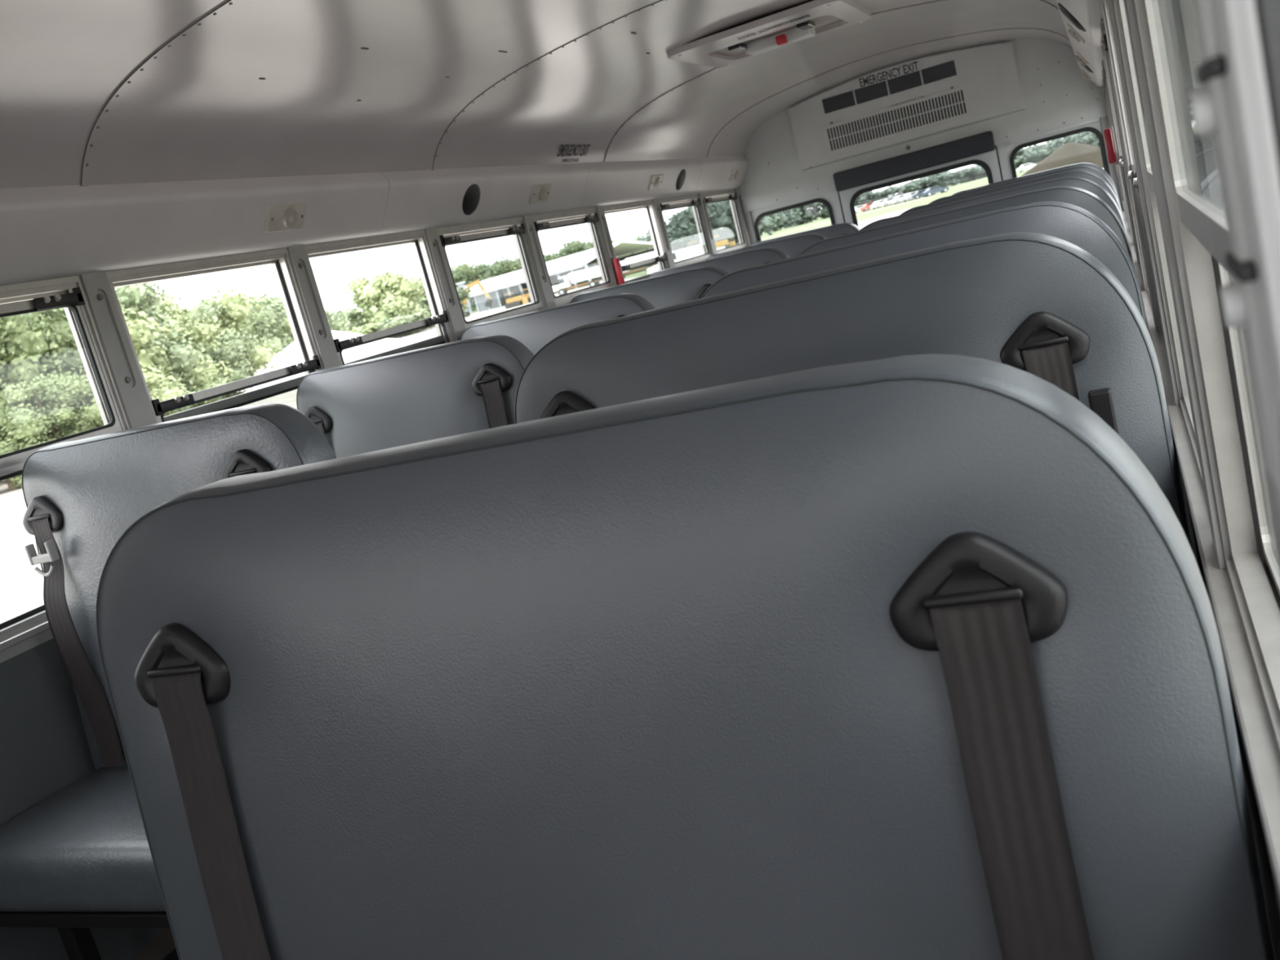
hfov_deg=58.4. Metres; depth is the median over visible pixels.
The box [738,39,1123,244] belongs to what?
wall
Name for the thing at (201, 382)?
tree
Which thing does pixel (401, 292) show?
tree
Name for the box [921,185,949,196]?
car
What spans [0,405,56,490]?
bush
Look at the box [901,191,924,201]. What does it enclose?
car
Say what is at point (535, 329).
seat
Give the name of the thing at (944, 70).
lamp cover
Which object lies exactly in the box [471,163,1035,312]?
ground
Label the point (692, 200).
window
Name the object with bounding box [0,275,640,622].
gravel yard
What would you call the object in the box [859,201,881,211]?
car
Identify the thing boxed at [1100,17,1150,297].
window
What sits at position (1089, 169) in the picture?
seat
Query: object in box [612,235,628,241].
tree
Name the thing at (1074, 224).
seat
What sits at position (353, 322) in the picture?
tree
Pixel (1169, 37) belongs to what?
window
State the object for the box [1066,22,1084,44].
dome light
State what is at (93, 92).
ceiling
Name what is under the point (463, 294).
tree
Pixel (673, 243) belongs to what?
tree
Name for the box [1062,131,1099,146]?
tree
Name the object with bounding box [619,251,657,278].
dump truck
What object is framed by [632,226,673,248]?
tree
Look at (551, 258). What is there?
tree
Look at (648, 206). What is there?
window
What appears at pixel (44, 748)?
wall
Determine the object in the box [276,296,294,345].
tree
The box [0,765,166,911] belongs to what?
seat cushion
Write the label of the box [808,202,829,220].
tree
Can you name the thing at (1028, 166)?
car
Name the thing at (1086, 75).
dome light
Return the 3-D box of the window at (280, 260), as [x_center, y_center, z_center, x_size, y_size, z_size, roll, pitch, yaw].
[-1.108,-0.252,3.181,0.061,0.725,0.703,-10,12,24]
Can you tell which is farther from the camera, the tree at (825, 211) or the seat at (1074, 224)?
the tree at (825, 211)
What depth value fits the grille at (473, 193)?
4.29 m
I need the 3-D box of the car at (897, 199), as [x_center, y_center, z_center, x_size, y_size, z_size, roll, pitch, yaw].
[57.924,-61.998,252.099,5.461,1.633,4.230,-10,12,24]
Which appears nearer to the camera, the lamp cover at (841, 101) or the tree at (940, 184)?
the lamp cover at (841, 101)
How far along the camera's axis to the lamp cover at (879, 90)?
7.12 m
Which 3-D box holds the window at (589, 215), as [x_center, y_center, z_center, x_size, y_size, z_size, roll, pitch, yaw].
[-0.265,-0.870,5.258,0.061,0.725,0.703,-10,12,24]
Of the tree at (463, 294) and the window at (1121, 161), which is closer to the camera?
the window at (1121, 161)
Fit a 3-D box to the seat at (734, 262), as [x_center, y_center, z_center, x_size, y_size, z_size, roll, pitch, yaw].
[0.424,-0.517,5.619,0.785,1.132,0.551,-10,12,24]
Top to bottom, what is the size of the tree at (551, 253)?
11.838 m
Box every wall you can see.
[0,187,751,959]
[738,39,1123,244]
[1099,0,1279,959]
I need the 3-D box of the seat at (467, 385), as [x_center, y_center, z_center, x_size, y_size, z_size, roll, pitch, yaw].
[-0.598,0.232,3.099,0.785,1.132,0.551,-10,12,24]
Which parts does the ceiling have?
panel, panel, panel, panel, panel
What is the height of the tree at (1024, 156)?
7.100 m
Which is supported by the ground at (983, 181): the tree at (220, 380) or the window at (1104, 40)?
the tree at (220, 380)
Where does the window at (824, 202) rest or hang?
in the wall at (1021, 91)
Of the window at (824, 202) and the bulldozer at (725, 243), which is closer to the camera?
the window at (824, 202)
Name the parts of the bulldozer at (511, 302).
blade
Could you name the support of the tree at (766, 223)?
on the ground at (983, 181)
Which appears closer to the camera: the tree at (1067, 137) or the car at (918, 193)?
the car at (918, 193)
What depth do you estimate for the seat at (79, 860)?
2.28 m
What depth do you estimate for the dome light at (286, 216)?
3.31 m
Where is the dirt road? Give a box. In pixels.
[857,168,1103,229]
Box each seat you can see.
[0,403,336,959]
[95,353,1274,959]
[296,334,533,458]
[460,293,655,355]
[514,232,1190,545]
[569,266,728,308]
[647,247,789,278]
[700,201,1148,330]
[705,233,826,260]
[750,222,860,246]
[799,186,1134,267]
[858,176,1128,238]
[899,170,1123,217]
[928,165,1120,206]
[951,162,1118,195]
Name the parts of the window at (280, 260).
latch knob, latch knob, rail, sash, latch knob, latch knob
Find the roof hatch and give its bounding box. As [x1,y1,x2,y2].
[666,0,872,67]
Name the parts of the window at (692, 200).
sash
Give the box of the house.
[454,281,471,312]
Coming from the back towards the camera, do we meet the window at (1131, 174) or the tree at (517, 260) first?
the tree at (517, 260)
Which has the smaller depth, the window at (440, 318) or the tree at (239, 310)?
the window at (440, 318)
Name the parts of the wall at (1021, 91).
corner post, door head panel, panel, corner post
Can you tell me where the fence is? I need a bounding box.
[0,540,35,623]
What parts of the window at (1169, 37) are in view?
sash pane, sash, pane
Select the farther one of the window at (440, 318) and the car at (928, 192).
the car at (928, 192)
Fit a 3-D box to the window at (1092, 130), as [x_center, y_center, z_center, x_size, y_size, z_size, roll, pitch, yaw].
[2.538,-1.821,6.908,0.533,0.508,0.020,-10,12,24]
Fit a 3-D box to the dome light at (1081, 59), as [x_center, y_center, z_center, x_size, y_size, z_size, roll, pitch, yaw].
[2.006,-1.907,5.188,0.049,0.070,0.176,-10,12,24]
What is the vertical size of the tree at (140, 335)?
8.608 m
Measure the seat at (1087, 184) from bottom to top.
1.126 m
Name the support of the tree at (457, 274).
on the ground at (983, 181)
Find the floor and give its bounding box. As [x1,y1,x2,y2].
[128,912,1276,959]
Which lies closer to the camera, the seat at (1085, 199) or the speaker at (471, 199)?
the seat at (1085, 199)
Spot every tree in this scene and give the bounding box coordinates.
[0,308,85,431]
[0,311,81,483]
[32,302,182,393]
[114,281,209,412]
[148,292,235,382]
[169,357,232,408]
[178,295,258,398]
[180,284,284,399]
[191,291,293,373]
[202,370,233,403]
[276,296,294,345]
[278,293,351,339]
[330,306,368,332]
[343,266,426,337]
[344,319,395,337]
[372,310,434,338]
[384,273,431,328]
[423,279,473,326]
[450,262,479,309]
[450,266,476,311]
[469,256,512,303]
[505,260,522,273]
[507,255,520,262]
[513,252,551,270]
[546,251,559,259]
[547,253,561,261]
[553,236,594,259]
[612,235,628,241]
[612,235,639,242]
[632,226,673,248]
[644,224,686,249]
[649,213,699,251]
[664,206,719,248]
[683,202,724,244]
[694,201,736,242]
[710,200,760,244]
[720,200,781,243]
[761,226,779,233]
[768,206,802,231]
[791,203,817,226]
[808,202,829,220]
[815,194,862,217]
[854,191,881,206]
[865,190,897,201]
[880,181,923,199]
[903,174,942,191]
[924,170,958,187]
[932,166,984,186]
[969,164,987,178]
[1013,144,1051,168]
[1024,137,1065,164]
[1043,133,1076,146]
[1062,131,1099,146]
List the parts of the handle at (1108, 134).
rod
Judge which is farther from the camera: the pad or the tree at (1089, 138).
the tree at (1089, 138)
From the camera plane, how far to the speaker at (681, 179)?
6.40 m
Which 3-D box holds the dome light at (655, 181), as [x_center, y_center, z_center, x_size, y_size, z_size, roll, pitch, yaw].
[0.086,-1.578,6.064,0.049,0.070,0.176,-10,12,24]
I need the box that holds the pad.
[832,130,995,191]
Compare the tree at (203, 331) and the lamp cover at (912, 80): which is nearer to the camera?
the lamp cover at (912, 80)
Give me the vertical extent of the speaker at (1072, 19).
0.104 m
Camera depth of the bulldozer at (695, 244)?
224.81 m
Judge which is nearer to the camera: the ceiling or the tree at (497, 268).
the ceiling
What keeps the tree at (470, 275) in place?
on the ground at (983, 181)
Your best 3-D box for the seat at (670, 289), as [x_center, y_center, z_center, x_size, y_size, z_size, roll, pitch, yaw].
[0.084,-0.267,4.779,0.785,1.132,0.551,-10,12,24]
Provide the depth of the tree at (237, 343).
71.77 m
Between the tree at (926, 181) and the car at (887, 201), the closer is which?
the car at (887, 201)
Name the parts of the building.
post, post, post, post, post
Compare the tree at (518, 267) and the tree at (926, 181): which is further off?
the tree at (926, 181)
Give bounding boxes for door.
[837,145,1003,226]
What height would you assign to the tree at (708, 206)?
13.482 m
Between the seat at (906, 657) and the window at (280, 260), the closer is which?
the seat at (906, 657)
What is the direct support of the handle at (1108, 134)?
attached to the wall at (1260, 755)
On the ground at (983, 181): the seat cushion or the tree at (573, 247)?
the tree at (573, 247)
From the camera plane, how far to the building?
236.66 m
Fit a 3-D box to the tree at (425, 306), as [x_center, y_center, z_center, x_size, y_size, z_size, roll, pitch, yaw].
[-38.823,-29.413,193.684,14.050,10.190,13.877,-19,12,-25]
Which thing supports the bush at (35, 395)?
on the ground at (983, 181)
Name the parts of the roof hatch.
hatch lid, hatch handle, release knob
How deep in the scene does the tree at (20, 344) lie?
45.37 m
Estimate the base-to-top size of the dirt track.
0.001 m
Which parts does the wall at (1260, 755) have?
sill trim, sidewall panel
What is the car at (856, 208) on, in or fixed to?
on the ground at (983, 181)
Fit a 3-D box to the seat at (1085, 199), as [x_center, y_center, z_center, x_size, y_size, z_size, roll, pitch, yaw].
[0.960,-0.220,3.369,1.015,1.126,0.551,-10,12,24]
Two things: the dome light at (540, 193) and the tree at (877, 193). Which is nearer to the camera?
the dome light at (540, 193)
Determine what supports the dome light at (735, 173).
attached to the wall at (44, 748)
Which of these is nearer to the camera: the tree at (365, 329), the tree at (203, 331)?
the tree at (203, 331)
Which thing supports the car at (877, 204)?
on the ground at (983, 181)
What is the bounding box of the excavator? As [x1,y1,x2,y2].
[460,279,493,317]
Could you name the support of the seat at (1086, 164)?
on the floor
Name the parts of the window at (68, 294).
rail, latch knob, latch knob, sash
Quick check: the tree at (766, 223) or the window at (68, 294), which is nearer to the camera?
the window at (68, 294)
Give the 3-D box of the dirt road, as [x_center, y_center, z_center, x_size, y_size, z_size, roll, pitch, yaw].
[23.670,-23.278,101.010,59.000,0.001,90.000,-10,12,24]
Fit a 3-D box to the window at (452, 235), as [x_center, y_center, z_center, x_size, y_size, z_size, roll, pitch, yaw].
[-0.546,-0.664,4.566,0.061,0.725,0.703,-10,12,24]
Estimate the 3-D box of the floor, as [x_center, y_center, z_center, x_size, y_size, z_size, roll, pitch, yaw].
[0.366,0.557,3.274,2.384,0.034,9.330,-10,12,24]
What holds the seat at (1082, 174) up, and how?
on the floor
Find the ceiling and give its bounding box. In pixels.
[0,0,1072,188]
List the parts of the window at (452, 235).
rail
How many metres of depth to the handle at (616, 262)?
5.54 m
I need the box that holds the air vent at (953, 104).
[822,85,971,155]
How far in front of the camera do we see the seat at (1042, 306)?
1.67 m
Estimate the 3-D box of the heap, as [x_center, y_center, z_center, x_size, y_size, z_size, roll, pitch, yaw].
[-25.104,-10.276,89.992,19.365,3.400,12.357,-10,12,24]
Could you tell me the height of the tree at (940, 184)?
6.200 m
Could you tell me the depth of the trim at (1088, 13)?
3.59 m
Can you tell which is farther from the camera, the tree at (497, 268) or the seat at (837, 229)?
the tree at (497, 268)
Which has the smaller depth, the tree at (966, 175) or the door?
the door
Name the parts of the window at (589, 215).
rail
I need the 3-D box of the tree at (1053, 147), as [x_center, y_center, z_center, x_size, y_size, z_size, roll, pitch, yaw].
[136.503,-110.495,385.972,15.836,7.253,16.673,-22,13,-34]
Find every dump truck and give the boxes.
[551,266,603,295]
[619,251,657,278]
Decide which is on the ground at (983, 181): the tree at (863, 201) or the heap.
the tree at (863, 201)
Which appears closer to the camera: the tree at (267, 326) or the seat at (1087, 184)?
the seat at (1087, 184)
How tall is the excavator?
6.291 m
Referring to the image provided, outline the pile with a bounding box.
[1021,142,1103,176]
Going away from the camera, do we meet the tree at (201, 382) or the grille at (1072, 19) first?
the grille at (1072, 19)
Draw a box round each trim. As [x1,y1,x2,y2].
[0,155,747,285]
[1055,0,1103,87]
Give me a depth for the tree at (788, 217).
389.95 m
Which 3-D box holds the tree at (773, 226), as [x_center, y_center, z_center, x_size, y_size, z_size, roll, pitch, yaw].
[43.758,-94.252,416.320,15.398,11.821,16.466,-11,11,18]
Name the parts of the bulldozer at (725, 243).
blade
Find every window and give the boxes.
[0,275,130,641]
[106,248,323,423]
[304,230,455,365]
[436,217,546,328]
[532,207,615,306]
[603,200,669,283]
[658,193,712,266]
[702,188,748,253]
[754,198,835,241]
[1009,126,1109,177]
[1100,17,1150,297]
[1102,44,1140,263]
[1102,61,1106,78]
[1102,73,1106,86]
[1103,0,1167,358]
[1112,0,1204,487]
[1133,0,1279,753]
[1190,0,1279,511]
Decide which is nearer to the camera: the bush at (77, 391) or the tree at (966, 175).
the bush at (77, 391)
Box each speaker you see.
[462,183,480,215]
[675,168,685,190]
[1057,2,1086,31]
[1075,55,1093,73]
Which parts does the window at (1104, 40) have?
latch knob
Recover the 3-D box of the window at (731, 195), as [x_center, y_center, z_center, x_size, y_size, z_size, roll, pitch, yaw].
[0.577,-1.486,7.333,0.061,0.725,0.698,-10,12,24]
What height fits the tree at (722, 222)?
12.443 m
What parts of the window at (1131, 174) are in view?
latch knob, latch knob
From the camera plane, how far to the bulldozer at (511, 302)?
181.03 m
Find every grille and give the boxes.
[465,186,479,213]
[677,171,685,188]
[1058,6,1082,31]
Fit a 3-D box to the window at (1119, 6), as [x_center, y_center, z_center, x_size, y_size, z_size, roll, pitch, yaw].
[0.659,-0.375,1.437,0.061,0.725,0.703,-10,12,24]
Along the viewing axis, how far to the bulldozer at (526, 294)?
186.26 m
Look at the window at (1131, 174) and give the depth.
2.42 m
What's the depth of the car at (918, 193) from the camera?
238.72 m
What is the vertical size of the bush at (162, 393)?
3.264 m
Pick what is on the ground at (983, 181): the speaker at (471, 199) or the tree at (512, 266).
the tree at (512, 266)
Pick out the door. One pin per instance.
(989, 162)
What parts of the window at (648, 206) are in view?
rail, sash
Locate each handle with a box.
[612,256,625,284]
[1103,126,1124,200]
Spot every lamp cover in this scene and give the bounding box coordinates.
[822,90,855,113]
[853,80,888,104]
[887,71,922,94]
[920,60,956,84]
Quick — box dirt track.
[472,192,944,311]
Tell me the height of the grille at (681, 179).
0.091 m
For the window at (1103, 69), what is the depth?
4.34 m
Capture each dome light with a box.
[263,202,306,232]
[528,182,551,203]
[648,173,663,190]
[728,168,740,181]
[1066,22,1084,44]
[1075,51,1089,66]
[1081,69,1093,80]
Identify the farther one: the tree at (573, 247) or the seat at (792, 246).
the tree at (573, 247)
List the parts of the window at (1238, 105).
catch knob, catch knob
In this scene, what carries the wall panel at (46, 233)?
attached to the wall at (44, 748)
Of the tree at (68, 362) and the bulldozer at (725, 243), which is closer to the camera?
the tree at (68, 362)
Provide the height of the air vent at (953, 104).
0.190 m
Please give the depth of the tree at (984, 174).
388.81 m
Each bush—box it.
[0,369,103,445]
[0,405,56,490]
[44,373,103,437]
[94,368,186,417]
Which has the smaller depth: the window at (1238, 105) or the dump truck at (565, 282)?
the window at (1238, 105)
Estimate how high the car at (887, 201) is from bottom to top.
1.633 m
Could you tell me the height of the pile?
2.751 m
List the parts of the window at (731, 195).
sash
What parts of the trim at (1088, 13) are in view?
header panel, header panel, header panel, header panel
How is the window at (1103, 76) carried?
in the wall at (1260, 755)
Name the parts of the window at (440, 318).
sash, rail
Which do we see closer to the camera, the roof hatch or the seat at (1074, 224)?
the seat at (1074, 224)
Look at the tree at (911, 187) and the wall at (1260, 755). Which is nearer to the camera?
the wall at (1260, 755)
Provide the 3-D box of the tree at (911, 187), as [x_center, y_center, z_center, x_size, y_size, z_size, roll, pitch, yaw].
[88.374,-97.388,386.871,16.651,5.573,17.523,-7,13,36]
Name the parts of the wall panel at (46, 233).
header panel, header panel, header panel, header panel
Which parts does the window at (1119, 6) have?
sash pane, sash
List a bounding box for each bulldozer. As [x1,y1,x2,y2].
[504,292,528,308]
[520,288,531,303]
[688,240,698,247]
[713,235,735,248]
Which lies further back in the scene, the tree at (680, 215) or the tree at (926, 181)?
the tree at (926, 181)
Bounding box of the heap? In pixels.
[232,330,423,395]
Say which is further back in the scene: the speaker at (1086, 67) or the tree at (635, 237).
the tree at (635, 237)
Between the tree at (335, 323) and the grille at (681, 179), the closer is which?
the grille at (681, 179)
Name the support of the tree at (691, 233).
on the ground at (983, 181)
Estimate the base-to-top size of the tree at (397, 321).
3.576 m
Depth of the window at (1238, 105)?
0.30 m
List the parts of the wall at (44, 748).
sill trim, sidewall panel, head rail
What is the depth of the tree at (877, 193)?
402.53 m
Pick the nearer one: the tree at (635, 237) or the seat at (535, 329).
the seat at (535, 329)
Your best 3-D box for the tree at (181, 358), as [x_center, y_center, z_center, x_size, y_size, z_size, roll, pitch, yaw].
[-25.744,-5.669,56.281,8.057,7.978,7.159,-15,11,-3]
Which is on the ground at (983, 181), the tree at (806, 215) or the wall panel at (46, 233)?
the tree at (806, 215)
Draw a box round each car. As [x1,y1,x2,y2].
[854,204,871,213]
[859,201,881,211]
[870,199,892,208]
[880,196,902,206]
[890,193,914,204]
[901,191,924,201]
[911,188,936,199]
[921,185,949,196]
[1016,163,1035,172]

